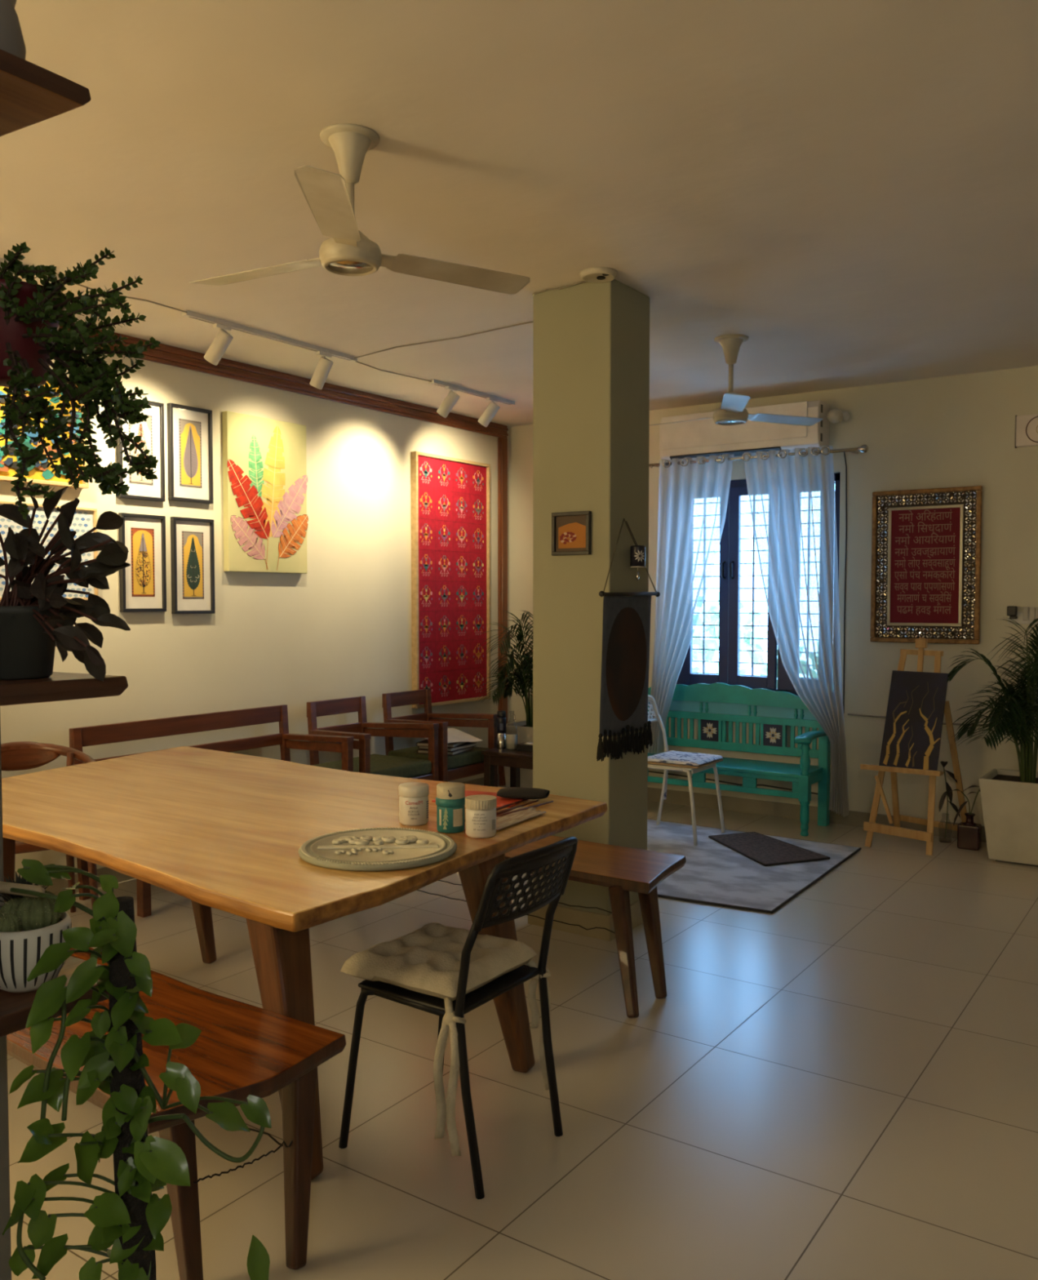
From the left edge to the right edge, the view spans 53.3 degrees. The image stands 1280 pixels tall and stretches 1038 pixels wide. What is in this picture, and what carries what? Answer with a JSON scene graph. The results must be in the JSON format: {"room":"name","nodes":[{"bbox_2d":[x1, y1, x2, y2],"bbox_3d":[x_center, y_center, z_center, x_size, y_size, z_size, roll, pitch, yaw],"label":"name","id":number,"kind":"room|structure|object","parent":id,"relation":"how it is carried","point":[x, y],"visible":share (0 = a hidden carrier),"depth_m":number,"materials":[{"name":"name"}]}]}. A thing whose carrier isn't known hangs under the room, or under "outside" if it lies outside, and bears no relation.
{"room":"art studio","nodes":[
{"label":"art studio","id":0,"kind":"room"},
{"bbox_2d":[0,715,11,1279],"bbox_3d":[-1.977,0.041,0.370,0.170,2.800,3.555,2,3,35],"label":"wall partition","id":1,"kind":"structure","parent":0,"point":[5,1210],"depth_m":1.81,"materials":[{"name":"paint"}]},
{"bbox_2d":[0,48,90,136],"bbox_3d":[-1.134,-0.821,1.158,0.286,0.030,1.268,2,3,35],"label":"shelf","id":2,"kind":"object","parent":1,"relation":"attached to","point":[31,94],"visible":1,"depth_m":1.57,"materials":[{"name":"brown wood"}]},
{"bbox_2d":[0,0,26,59],"bbox_3d":[-0.833,-0.979,1.591,0.132,0.250,0.132,2,3,35],"label":"vase","id":3,"kind":"object","parent":2,"relation":"on","point":[11,39],"visible":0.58,"depth_m":1.57,"materials":[{"name":"ceramic"}]},
{"bbox_2d":[0,955,109,1037],"bbox_3d":[-1.105,0.552,1.194,0.355,0.030,1.270,2,3,35],"label":"shelf","id":4,"kind":"object","parent":1,"relation":"attached to","point":[15,1007],"visible":0.12,"depth_m":1.50,"materials":[{"name":"brown wood"}]},
{"bbox_2d":[0,871,56,909],"bbox_3d":[-0.802,0.445,1.668,0.098,0.144,0.099,0,2,4],"label":"succulent","id":5,"kind":"object","parent":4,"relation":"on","point":[21,880],"visible":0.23,"depth_m":1.66,"materials":[{"name":"green plant"}]},
{"bbox_2d":[0,890,71,992],"bbox_3d":[-0.744,0.449,1.559,0.127,0.145,0.127,2,3,35],"label":"cactus pot","id":6,"kind":"object","parent":4,"relation":"on","point":[28,925],"visible":0.89,"depth_m":1.52,"materials":[{"name":"ceramic"}]},
{"bbox_2d":[0,881,44,897],"bbox_3d":[-0.756,0.367,1.530,0.141,0.021,0.017,1,3,25],"label":"stick","id":7,"kind":"object","parent":6,"relation":"in","point":[5,886],"visible":0.71,"depth_m":1.51,"materials":[{"name":"wood"}]},
{"bbox_2d":[0,671,128,706],"bbox_3d":[-1.105,0.087,1.175,0.355,0.030,1.270,2,3,35],"label":"shelf","id":8,"kind":"object","parent":1,"relation":"attached to","point":[60,686],"visible":0.85,"depth_m":1.51,"materials":[{"name":"brown wood"}]},
{"bbox_2d":[0,485,130,681],"bbox_3d":[-0.689,-0.086,1.529,0.257,0.297,0.180,0,2,-5],"label":"plant","id":9,"kind":"object","parent":8,"relation":"on","point":[36,619],"visible":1,"depth_m":1.51,"materials":[{"name":"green plant"}]},
{"bbox_2d":[0,241,160,519],"bbox_3d":[-0.670,-0.491,1.480,0.377,0.648,0.179,1,3,31],"label":"jade plant","id":10,"kind":"object","parent":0,"point":[32,314],"visible":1,"depth_m":1.44,"materials":[{"name":"green plant"}]},
{"bbox_2d":[0,346,509,884],"bbox_3d":[-2.765,-0.120,4.437,0.200,2.800,9.750,2,3,35],"label":"wall","id":11,"kind":"structure","parent":0,"point":[341,628],"depth_m":6.20,"materials":[{"name":"paint"}]},
{"bbox_2d":[0,380,88,488],"bbox_3d":[-2.312,-0.991,4.834,0.055,0.510,0.615,2,3,35],"label":"abstract painting","id":12,"kind":"object","parent":11,"relation":"attached to","point":[41,473],"visible":0.3,"depth_m":4.89,"materials":[{"name":"multicoloured paint"}]},
{"bbox_2d":[0,501,98,599],"bbox_3d":[-2.305,-0.415,4.889,0.030,0.455,0.675,2,3,35],"label":"picture","id":13,"kind":"object","parent":11,"relation":"attached to","point":[85,519],"visible":0.38,"depth_m":4.99,"materials":[{"name":"white paper"}]},
{"bbox_2d":[115,396,164,502],"bbox_3d":[-1.961,-0.987,5.363,0.030,0.515,0.268,2,3,35],"label":"print","id":14,"kind":"object","parent":11,"relation":"attached to","point":[151,431],"visible":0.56,"depth_m":5.40,"materials":[{"name":"white paper"}]},
{"bbox_2d":[118,512,166,612],"bbox_3d":[-1.960,-0.400,5.388,0.030,0.505,0.262,2,3,35],"label":"print","id":15,"kind":"object","parent":11,"relation":"attached to","point":[143,584],"visible":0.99,"depth_m":5.39,"materials":[{"name":"yellow paper"}]},
{"bbox_2d":[167,402,213,503],"bbox_3d":[-1.785,-1.008,5.617,0.030,0.513,0.275,2,3,35],"label":"print","id":16,"kind":"object","parent":11,"relation":"attached to","point":[189,428],"visible":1,"depth_m":5.61,"materials":[{"name":"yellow paper"}]},
{"bbox_2d":[170,516,215,613],"bbox_3d":[-1.780,-0.404,5.647,0.030,0.520,0.266,2,3,35],"label":"print","id":17,"kind":"object","parent":11,"relation":"attached to","point":[192,540],"visible":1,"depth_m":5.64,"materials":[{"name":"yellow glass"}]},
{"bbox_2d":[222,410,308,573],"bbox_3d":[-1.476,-0.844,6.053,0.048,0.895,0.615,2,3,35],"label":"painting","id":18,"kind":"object","parent":11,"relation":"attached to","point":[265,478],"visible":1,"depth_m":6.01,"materials":[{"name":"yellow fabric"}]},
{"bbox_2d":[32,773,499,895],"bbox_3d":[-2.710,1.236,4.384,0.012,0.095,9.238,2,3,35],"label":"baseboard","id":19,"kind":"structure","parent":11,"relation":"attached to","point":[59,884],"depth_m":5.23,"materials":[{"name":"wood"}]},
{"bbox_2d":[57,322,508,438],"bbox_3d":[-2.713,-1.464,4.257,0.030,0.100,9.200,2,3,35],"label":"trim","id":20,"kind":"structure","parent":11,"relation":"attached to","point":[166,354],"depth_m":6.25,"materials":[{"name":"brown wood"}]},
{"bbox_2d":[410,451,490,708],"bbox_3d":[-0.482,-0.426,7.505,0.050,1.775,0.860,2,3,35],"label":"panel","id":21,"kind":"object","parent":11,"relation":"attached to","point":[451,497],"visible":0.98,"depth_m":7.48,"materials":[{"name":"red fabric"}]},
{"bbox_2d":[497,437,507,786],"bbox_3d":[-0.122,-0.212,8.049,0.034,2.700,0.100,2,3,35],"label":"trim","id":22,"kind":"structure","parent":11,"relation":"attached to","point":[502,442],"depth_m":8.01,"materials":[{"name":"brown wood"}]},
{"bbox_2d":[0,0,1037,426],"bbox_3d":[0.153,-1.499,2.360,7.300,0.120,9.750,2,3,35],"label":"ceiling","id":23,"kind":"structure","parent":0,"point":[848,189],"depth_m":3.29,"materials":[{"name":"paint"}]},
{"bbox_2d":[73,282,186,312],"bbox_3d":[-1.726,-1.510,4.556,0.028,0.014,0.620,2,3,37],"label":"cable","id":24,"kind":"object","parent":23,"relation":"attached to","point":[80,285],"visible":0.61,"depth_m":4.62,"materials":[{"name":"plastic"}]},
{"bbox_2d":[181,310,357,361],"bbox_3d":[-1.238,-1.543,5.288,0.036,0.023,1.140,2,3,35],"label":"track","id":25,"kind":"object","parent":23,"relation":"attached to","point":[193,315],"visible":0.97,"depth_m":5.22,"materials":[{"name":"metal"}]},
{"bbox_2d":[204,323,233,365],"bbox_3d":[-1.457,-1.428,5.013,0.149,0.187,0.098,2,3,35],"label":"track spotlight","id":26,"kind":"object","parent":25,"relation":"attached to","point":[223,339],"visible":1,"depth_m":4.99,"materials":[{"name":"white metal"}]},
{"bbox_2d":[309,351,333,389],"bbox_3d":[-1.065,-1.448,5.574,0.139,0.191,0.090,2,3,35],"label":"track spotlight","id":27,"kind":"object","parent":25,"relation":"attached to","point":[324,366],"visible":1,"depth_m":5.55,"materials":[{"name":"white metal"}]},
{"bbox_2d":[188,123,530,294],"bbox_3d":[-0.558,-1.278,3.101,0.995,0.379,1.062,2,3,35],"label":"ceiling fan","id":28,"kind":"object","parent":23,"relation":"hanging from","point":[330,196],"visible":1,"depth_m":2.98,"materials":[{"name":"metal"}]},
{"bbox_2d":[354,321,533,359],"bbox_3d":[-0.312,-1.546,5.273,1.581,0.014,0.037,2,3,36],"label":"cable","id":29,"kind":"object","parent":23,"relation":"attached to","point":[528,322],"visible":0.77,"depth_m":5.33,"materials":[{"name":"white plastic"}]},
{"bbox_2d":[429,378,515,405],"bbox_3d":[-0.289,-1.599,6.692,0.036,0.023,0.870,2,3,35],"label":"track","id":30,"kind":"object","parent":23,"relation":"attached to","point":[435,382],"visible":1,"depth_m":6.65,"materials":[{"name":"metal"}]},
{"bbox_2d":[436,386,459,417],"bbox_3d":[-0.443,-1.486,6.476,0.149,0.187,0.098,2,3,35],"label":"track spotlight","id":31,"kind":"object","parent":30,"relation":"attached to","point":[452,397],"visible":1,"depth_m":6.45,"materials":[{"name":"white metal"}]},
{"bbox_2d":[477,397,500,426],"bbox_3d":[-0.199,-1.500,6.829,0.149,0.187,0.098,2,3,35],"label":"track spotlight","id":32,"kind":"object","parent":30,"relation":"attached to","point":[491,410],"visible":1,"depth_m":6.80,"materials":[{"name":"white metal"}]},
{"bbox_2d":[579,266,617,283],"bbox_3d":[0.328,-1.503,4.266,0.156,0.022,0.156,2,3,35],"label":"ceiling rose","id":33,"kind":"object","parent":23,"relation":"attached to","point":[594,274],"visible":1,"depth_m":4.24,"materials":[{"name":"plastic"}]},
{"bbox_2d":[649,333,823,426],"bbox_3d":[1.003,-1.342,5.398,0.903,0.434,1.004,2,3,35],"label":"ceiling fan","id":34,"kind":"object","parent":23,"relation":"hanging from","point":[732,411],"visible":0.99,"depth_m":5.31,"materials":[{"name":"metal"}]},
{"bbox_2d":[7,785,1037,1279],"bbox_3d":[0.153,1.419,2.475,7.300,0.120,9.750,2,3,35],"label":"floor","id":35,"kind":"structure","parent":0,"point":[840,1082],"depth_m":2.95,"materials":[{"name":"tile"}]},
{"bbox_2d":[0,741,98,918],"bbox_3d":[-2.164,0.877,4.553,0.585,0.801,0.580,-1,3,-33],"label":"chair","id":36,"kind":"object","parent":35,"relation":"on","point":[18,755],"visible":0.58,"depth_m":4.75,"materials":[{"name":"brown wood"}]},
{"bbox_2d":[2,858,271,1279],"bbox_3d":[-0.544,0.847,1.486,0.366,1.102,0.241,-1,2,-14],"label":"pothos","id":37,"kind":"object","parent":35,"relation":"on","point":[131,1219],"visible":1,"depth_m":1.43,"materials":[{"name":"plant"}]},
{"bbox_2d":[6,947,346,1279],"bbox_3d":[-1.247,1.131,2.714,1.820,0.443,0.518,2,3,35],"label":"wooden bench","id":38,"kind":"object","parent":35,"relation":"on","point":[241,1050],"visible":0.62,"depth_m":2.29,"materials":[{"name":"brown wood"}]},
{"bbox_2d":[69,704,354,917],"bbox_3d":[-1.558,0.827,5.434,0.568,0.832,1.395,2,3,35],"label":"settee","id":39,"kind":"object","parent":35,"relation":"on","point":[79,737],"visible":0.37,"depth_m":5.67,"materials":[{"name":"brown wood"}]},
{"bbox_2d":[1,746,607,1180],"bbox_3d":[-1.036,0.936,3.605,2.419,0.764,1.539,2,3,35],"label":"dining table","id":40,"kind":"object","parent":35,"relation":"on","point":[224,831],"visible":0.88,"depth_m":3.14,"materials":[{"name":"brown wood"}]},
{"bbox_2d":[298,827,457,871],"bbox_3d":[-0.387,0.571,2.847,0.432,0.025,0.432,0,2,-3],"label":"round plaque","id":41,"kind":"object","parent":40,"relation":"on","point":[372,849],"visible":1,"depth_m":2.81,"materials":[{"name":"beige ceramic"}]},
{"bbox_2d":[398,782,429,826],"bbox_3d":[-0.327,0.509,3.210,0.094,0.120,0.094,2,3,35],"label":"paint jar","id":42,"kind":"object","parent":40,"relation":"on","point":[414,797],"visible":1,"depth_m":3.17,"materials":[{"name":"white plastic"}]},
{"bbox_2d":[435,782,465,833],"bbox_3d":[-0.205,0.503,3.108,0.091,0.139,0.091,2,3,35],"label":"paint jar","id":43,"kind":"object","parent":40,"relation":"on","point":[451,796],"visible":0.98,"depth_m":3.07,"materials":[{"name":"teal plastic"}]},
{"bbox_2d":[431,790,522,808],"bbox_3d":[-0.127,0.551,3.593,0.290,0.006,0.210,1,2,21],"label":"folder","id":44,"kind":"object","parent":40,"relation":"on","point":[501,801],"visible":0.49,"depth_m":3.57,"materials":[{"name":"red paper"}]},
{"bbox_2d":[497,786,550,799],"bbox_3d":[0.015,0.530,3.577,0.170,0.036,0.092,0,2,11],"label":"pouch","id":45,"kind":"object","parent":44,"relation":"on","point":[513,792],"visible":1,"depth_m":3.54,"materials":[{"name":"fabric"}]},
{"bbox_2d":[465,794,497,838],"bbox_3d":[-0.112,0.519,3.044,0.092,0.112,0.092,2,3,35],"label":"paint jar","id":46,"kind":"object","parent":40,"relation":"on","point":[481,810],"visible":1,"depth_m":3.01,"materials":[{"name":"white plastic"}]},
{"bbox_2d":[496,806,536,822],"bbox_3d":[-0.036,0.560,3.285,0.055,0.008,0.300,1,3,27],"label":"packet","id":47,"kind":"object","parent":40,"relation":"on","point":[499,819],"visible":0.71,"depth_m":3.31,"materials":[{"name":"beige paper"}]},
{"bbox_2d":[496,809,546,830],"bbox_3d":[-0.012,0.562,3.232,0.056,0.008,0.300,1,3,31],"label":"packet","id":48,"kind":"object","parent":40,"relation":"on","point":[510,821],"visible":0.84,"depth_m":3.23,"materials":[{"name":"beige paper"}]},
{"bbox_2d":[496,800,553,817],"bbox_3d":[-0.008,0.556,3.354,0.012,0.012,0.415,2,3,37],"label":"paintbrush","id":49,"kind":"object","parent":40,"relation":"on","point":[547,802],"visible":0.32,"depth_m":3.38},
{"bbox_2d":[306,696,439,781],"bbox_3d":[-0.924,0.790,6.350,0.568,0.832,0.674,2,3,35],"label":"wooden armchair","id":50,"kind":"object","parent":35,"relation":"on","point":[366,762],"visible":0.59,"depth_m":6.42,"materials":[{"name":"brown wood"}]},
{"bbox_2d":[311,754,431,777],"bbox_3d":[-0.906,0.793,6.338,0.495,0.085,0.590,2,3,35],"label":"seat cushion","id":51,"kind":"object","parent":50,"relation":"on","point":[384,765],"depth_m":6.29,"materials":[{"name":"green fabric"}]},
{"bbox_2d":[382,688,497,786],"bbox_3d":[-0.542,0.769,6.900,0.568,0.832,0.594,2,3,35],"label":"wooden armchair","id":52,"kind":"object","parent":35,"relation":"on","point":[470,762],"visible":0.65,"depth_m":6.86,"materials":[{"name":"brown wood"}]},
{"bbox_2d":[387,746,490,769],"bbox_3d":[-0.525,0.772,6.888,0.495,0.085,0.510,2,3,35],"label":"seat cushion","id":53,"kind":"object","parent":52,"relation":"on","point":[472,759],"depth_m":6.74,"materials":[{"name":"green fabric"}]},
{"bbox_2d":[417,746,473,755],"bbox_3d":[-0.483,0.720,6.802,0.260,0.022,0.304,1,2,23],"label":"book","id":54,"kind":"object","parent":52,"relation":"on","point":[419,751],"visible":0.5,"depth_m":6.71,"materials":[{"name":"paper"}]},
{"bbox_2d":[417,742,476,751],"bbox_3d":[-0.469,0.695,6.804,0.260,0.022,0.304,1,3,31],"label":"book","id":55,"kind":"object","parent":54,"relation":"on","point":[468,744],"visible":0.46,"depth_m":6.73,"materials":[{"name":"paper"}]},
{"bbox_2d":[416,739,467,747],"bbox_3d":[-0.497,0.672,6.798,0.260,0.022,0.304,1,2,17],"label":"book","id":56,"kind":"object","parent":55,"relation":"on","point":[424,743],"visible":0.46,"depth_m":6.68,"materials":[{"name":"paper"}]},
{"bbox_2d":[425,727,483,743],"bbox_3d":[-0.475,0.628,6.793,0.360,0.068,0.320,-2,3,-41],"label":"paper","id":57,"kind":"object","parent":56,"relation":"on","point":[454,735],"visible":0.56,"depth_m":6.80,"materials":[{"name":"white paper"}]},
{"bbox_2d":[338,836,577,1199],"bbox_3d":[-0.142,0.929,2.755,0.547,0.841,0.448,2,3,35],"label":"metal chair","id":58,"kind":"object","parent":35,"relation":"on","point":[447,972],"visible":1,"depth_m":2.66,"materials":[{"name":"black metal"}]},
{"bbox_2d":[340,921,537,1000],"bbox_3d":[-0.211,0.860,2.796,0.382,0.079,0.384,2,3,35],"label":"seat cushion","id":59,"kind":"object","parent":58,"relation":"on","point":[422,964],"depth_m":2.72,"materials":[{"name":"beige fabric"}]},
{"bbox_2d":[475,610,533,787],"bbox_3d":[0.103,0.474,7.447,0.720,1.376,0.764,2,3,35],"label":"potted palm","id":60,"kind":"object","parent":35,"relation":"on","point":[524,729],"visible":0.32,"depth_m":7.40,"materials":[{"name":"plant"}]},
{"bbox_2d":[503,720,533,787],"bbox_3d":[0.093,0.884,7.518,0.339,0.550,0.339,2,3,35],"label":"planter","id":61,"kind":"object","parent":60,"relation":"attached to","point":[524,729],"depth_m":7.39,"materials":[{"name":"white ceramic"}]},
{"bbox_2d":[481,746,533,787],"bbox_3d":[0.067,0.957,6.820,0.505,0.460,0.380,2,3,35],"label":"side table","id":62,"kind":"object","parent":35,"relation":"on","point":[515,759],"visible":0.23,"depth_m":6.76,"materials":[{"name":"brown wood"}]},
{"bbox_2d":[497,711,506,749],"bbox_3d":[-0.116,0.598,6.896,0.065,0.250,0.065,2,3,35],"label":"flask","id":63,"kind":"object","parent":62,"relation":"on","point":[501,715],"visible":1,"depth_m":6.87,"materials":[{"name":"silver metal"}]},
{"bbox_2d":[506,716,517,749],"bbox_3d":[-0.047,0.598,6.848,0.078,0.255,0.078,2,3,35],"label":"glass bottle","id":64,"kind":"object","parent":62,"relation":"on","point":[512,739],"visible":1,"depth_m":6.82,"materials":[{"name":"glass"}]},
{"bbox_2d":[517,742,533,751],"bbox_3d":[0.072,0.701,6.795,0.140,0.052,0.100,2,3,35],"label":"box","id":65,"kind":"object","parent":62,"relation":"on","point":[526,746],"visible":0.55,"depth_m":6.76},
{"bbox_2d":[416,835,686,1017],"bbox_3d":[-0.161,1.069,4.316,1.777,0.447,0.590,2,3,35],"label":"wooden bench","id":66,"kind":"object","parent":35,"relation":"on","point":[624,870],"visible":0.43,"depth_m":3.83,"materials":[{"name":"brown wood"}]},
{"bbox_2d":[531,818,861,913],"bbox_3d":[0.907,1.219,5.827,1.628,0.012,1.543,2,3,35],"label":"area rug","id":67,"kind":"object","parent":35,"relation":"on","point":[713,873],"visible":0.56,"depth_m":5.48,"materials":[{"name":"grey fabric"}]},
{"bbox_2d":[647,694,725,845],"bbox_3d":[0.938,0.773,6.361,0.540,0.841,0.421,2,3,35],"label":"metal chair","id":68,"kind":"object","parent":67,"relation":"on","point":[686,762],"visible":0.59,"depth_m":6.26,"materials":[{"name":"white metal"}]},
{"bbox_2d":[648,750,723,766],"bbox_3d":[1.002,0.723,6.316,0.375,0.039,0.370,2,3,35],"label":"seat cushion","id":69,"kind":"object","parent":68,"relation":"on","point":[668,758],"depth_m":6.23,"materials":[{"name":"white fabric"}]},
{"bbox_2d":[708,831,831,866],"bbox_3d":[1.401,1.200,5.981,0.432,0.012,0.701,-1,2,-21],"label":"door mat","id":70,"kind":"object","parent":67,"relation":"on","point":[766,851],"visible":1,"depth_m":5.91,"materials":[{"name":"black rubber"}]},
{"bbox_2d":[647,682,831,836],"bbox_3d":[1.255,0.740,6.898,1.545,0.887,0.455,2,3,35],"label":"bench","id":71,"kind":"object","parent":35,"relation":"on","point":[775,711],"visible":0.67,"depth_m":6.82,"materials":[{"name":"teal paint"}]},
{"bbox_2d":[860,637,967,855],"bbox_3d":[2.357,0.601,6.098,0.516,1.234,0.554,2,3,35],"label":"easel","id":72,"kind":"object","parent":35,"relation":"on","point":[922,643],"visible":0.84,"depth_m":6.04,"materials":[{"name":"brown wood"}]},
{"bbox_2d":[860,764,944,776],"bbox_3d":[2.198,0.742,5.941,0.440,0.030,0.105,2,3,35],"label":"tray","id":73,"kind":"object","parent":72,"relation":"on","point":[874,767],"depth_m":5.89,"materials":[{"name":"brown wood"}]},
{"bbox_2d":[879,670,948,770],"bbox_3d":[2.286,0.462,5.991,0.345,0.555,0.149,2,3,35],"label":"canvas","id":74,"kind":"object","parent":72,"relation":"on","point":[914,719],"visible":0.97,"depth_m":5.98,"materials":[{"name":"black fabric"}]},
{"bbox_2d":[938,760,960,842],"bbox_3d":[2.551,0.965,6.185,0.176,0.494,0.116,2,3,35],"label":"climbing cutting","id":75,"kind":"object","parent":35,"relation":"on","point":[948,788],"visible":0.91,"depth_m":6.17,"materials":[{"name":"green plant"}]},
{"bbox_2d":[949,785,982,850],"bbox_3d":[2.649,1.030,6.006,0.293,0.378,0.114,2,3,35],"label":"bottle vase","id":76,"kind":"object","parent":35,"relation":"on","point":[969,833],"visible":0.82,"depth_m":6.01,"materials":[{"name":"red glass"}]},
{"bbox_2d":[946,617,1037,866],"bbox_3d":[2.759,0.553,5.712,0.828,1.354,0.698,2,3,35],"label":"potted palm","id":77,"kind":"object","parent":35,"relation":"on","point":[1010,797],"visible":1,"depth_m":5.68,"materials":[{"name":"plant"}]},
{"bbox_2d":[979,768,1037,866],"bbox_3d":[2.839,0.996,5.778,0.429,0.465,0.429,2,3,35],"label":"planter","id":78,"kind":"object","parent":77,"relation":"attached to","point":[1010,797],"depth_m":5.66,"materials":[{"name":"white ceramic"}]},
{"bbox_2d":[533,279,649,915],"bbox_3d":[0.323,-0.127,4.625,0.393,2.800,0.355,2,3,35],"label":"pillar","id":79,"kind":"structure","parent":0,"point":[591,340],"depth_m":4.47,"materials":[{"name":"paint"}]},
{"bbox_2d":[551,511,591,555],"bbox_3d":[0.225,-0.458,4.450,0.190,0.185,0.022,2,3,35],"label":"framed artwork","id":80,"kind":"object","parent":79,"relation":"attached to","point":[571,531],"visible":1,"depth_m":4.45},
{"bbox_2d":[528,900,643,941],"bbox_3d":[0.323,1.219,4.678,0.423,0.105,0.385,2,3,35],"label":"baseboard","id":81,"kind":"structure","parent":79,"relation":"attached to","point":[586,919],"depth_m":4.50,"materials":[{"name":"brown wood"}]},
{"bbox_2d":[596,518,660,761],"bbox_3d":[0.475,-0.008,4.463,0.043,1.029,0.523,2,3,35],"label":"wall hanging","id":82,"kind":"object","parent":79,"relation":"hanging from","point":[626,620],"depth_m":4.45},
{"bbox_2d":[626,520,645,580],"bbox_3d":[0.508,-0.384,4.454,0.070,0.256,0.075,2,3,35],"label":"wind bell","id":83,"kind":"object","parent":79,"relation":"hanging from","point":[637,555],"visible":1,"depth_m":4.43,"materials":[{"name":"black ceramic"}]},
{"bbox_2d":[509,365,1037,826],"bbox_3d":[2.832,-0.193,6.283,6.900,2.800,0.260,2,3,35],"label":"wall","id":84,"kind":"structure","parent":0,"point":[958,430],"depth_m":6.41,"materials":[{"name":"paint"}]},
{"bbox_2d":[648,770,817,794],"bbox_3d":[1.398,0.976,7.157,1.400,0.044,0.010,2,3,35],"label":"cable","id":85,"kind":"object","parent":84,"relation":"attached to","point":[649,771],"visible":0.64,"depth_m":7.11,"materials":[{"name":"plastic"}]},
{"bbox_2d":[659,400,830,459],"bbox_3d":[1.480,-1.367,6.874,1.112,0.319,0.232,2,3,35],"label":"air conditioner","id":86,"kind":"object","parent":84,"relation":"attached to","point":[700,437],"visible":0.69,"depth_m":6.75,"materials":[{"name":"plastic"}]},
{"bbox_2d":[670,446,782,459],"bbox_3d":[1.364,-1.232,6.863,0.780,0.036,0.049,2,3,35],"label":"air vent","id":87,"kind":"object","parent":86,"relation":"attached to","point":[738,451],"depth_m":6.86,"materials":[{"name":"white plastic"}]},
{"bbox_2d":[676,472,840,695],"bbox_3d":[1.608,-0.359,7.084,1.230,1.470,0.231,2,3,35],"label":"window","id":88,"kind":"structure","parent":84,"relation":"in","point":[731,550],"depth_m":7.10,"materials":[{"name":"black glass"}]},
{"bbox_2d":[692,500,777,677],"bbox_3d":[1.670,-0.363,7.173,1.230,1.470,0.014,2,3,35],"label":"grille","id":89,"kind":"object","parent":88,"relation":"attached to","point":[753,550],"depth_m":7.22,"materials":[{"name":"metal"}]},
{"bbox_2d":[648,444,868,468],"bbox_3d":[1.568,-1.179,6.778,1.495,0.052,0.301,2,3,35],"label":"curtain rod","id":90,"kind":"object","parent":84,"relation":"attached to","point":[864,448],"visible":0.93,"depth_m":6.52,"materials":[{"name":"silver metal"}]},
{"bbox_2d":[648,453,733,754],"bbox_3d":[1.125,-0.220,6.943,0.621,2.002,0.106,2,3,35],"label":"sheer curtain","id":91,"kind":"object","parent":90,"relation":"hanging from","point":[693,498],"visible":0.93,"depth_m":6.97,"materials":[{"name":"white fabric"}]},
{"bbox_2d":[742,445,848,817],"bbox_3d":[1.729,-0.064,6.536,0.722,2.282,0.106,2,3,36],"label":"sheer curtain","id":92,"kind":"object","parent":90,"relation":"hanging from","point":[792,499],"visible":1,"depth_m":6.49,"materials":[{"name":"white fabric"}]},
{"bbox_2d":[647,786,986,842],"bbox_3d":[2.754,1.163,6.225,6.900,0.095,0.012,2,3,35],"label":"baseboard","id":93,"kind":"structure","parent":84,"relation":"attached to","point":[858,819],"depth_m":6.94,"materials":[{"name":"tile"}]},
{"bbox_2d":[826,408,850,423],"bbox_3d":[2.016,-1.412,6.540,0.104,0.094,0.168,2,3,35],"label":"globe bulb","id":94,"kind":"object","parent":84,"relation":"attached to","point":[835,415],"visible":1,"depth_m":6.49,"materials":[{"name":"white glass"}]},
{"bbox_2d":[843,452,847,713],"bbox_3d":[2.085,-0.367,6.630,0.027,1.680,0.010,2,3,35],"label":"cable","id":95,"kind":"object","parent":84,"relation":"attached to","point":[845,452],"visible":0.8,"depth_m":6.62,"materials":[{"name":"plastic"}]},
{"bbox_2d":[870,485,982,644],"bbox_3d":[2.486,-0.452,6.333,0.638,0.942,0.035,2,3,35],"label":"framed piece","id":96,"kind":"object","parent":84,"relation":"attached to","point":[926,544],"visible":1,"depth_m":6.32,"materials":[{"name":"red fabric"}]},
{"bbox_2d":[848,713,1037,728],"bbox_3d":[2.701,0.504,6.237,1.430,0.032,0.012,2,3,35],"label":"cable","id":97,"kind":"object","parent":84,"relation":"attached to","point":[854,714],"visible":0.3,"depth_m":6.53,"materials":[{"name":"white plastic"}]},
{"bbox_2d":[1008,607,1037,624],"bbox_3d":[2.967,-0.142,6.021,0.218,0.100,0.020,2,3,35],"label":"switchboard","id":98,"kind":"object","parent":84,"relation":"attached to","point":[1025,617],"visible":0.85,"depth_m":6.02,"materials":[{"name":"white plastic"}]},
{"bbox_2d":[1007,605,1017,618],"bbox_3d":[2.885,-0.161,6.047,0.052,0.075,0.045,2,3,35],"label":"plug","id":99,"kind":"object","parent":98,"relation":"attached to","point":[1012,611],"visible":1,"depth_m":6.03,"materials":[{"name":"plastic"}]},
{"bbox_2d":[1015,413,1037,448],"bbox_3d":[2.983,-1.211,5.956,0.226,0.188,0.039,2,3,35],"label":"wall clock","id":100,"kind":"object","parent":84,"relation":"attached to","point":[1026,425],"visible":1,"depth_m":5.97,"materials":[{"name":"white plastic"}]},
{"label":"outside","id":101,"kind":"structure","parent":0,"visible":0},
{"bbox_2d":[692,592,767,675],"bbox_3d":[2.493,1.641,13.530,2.422,4.585,2.390,2,3,35],"label":"tree","id":102,"kind":"object","parent":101,"point":[714,618],"visible":0.12,"depth_m":13.29,"materials":[{"name":"green plant"}]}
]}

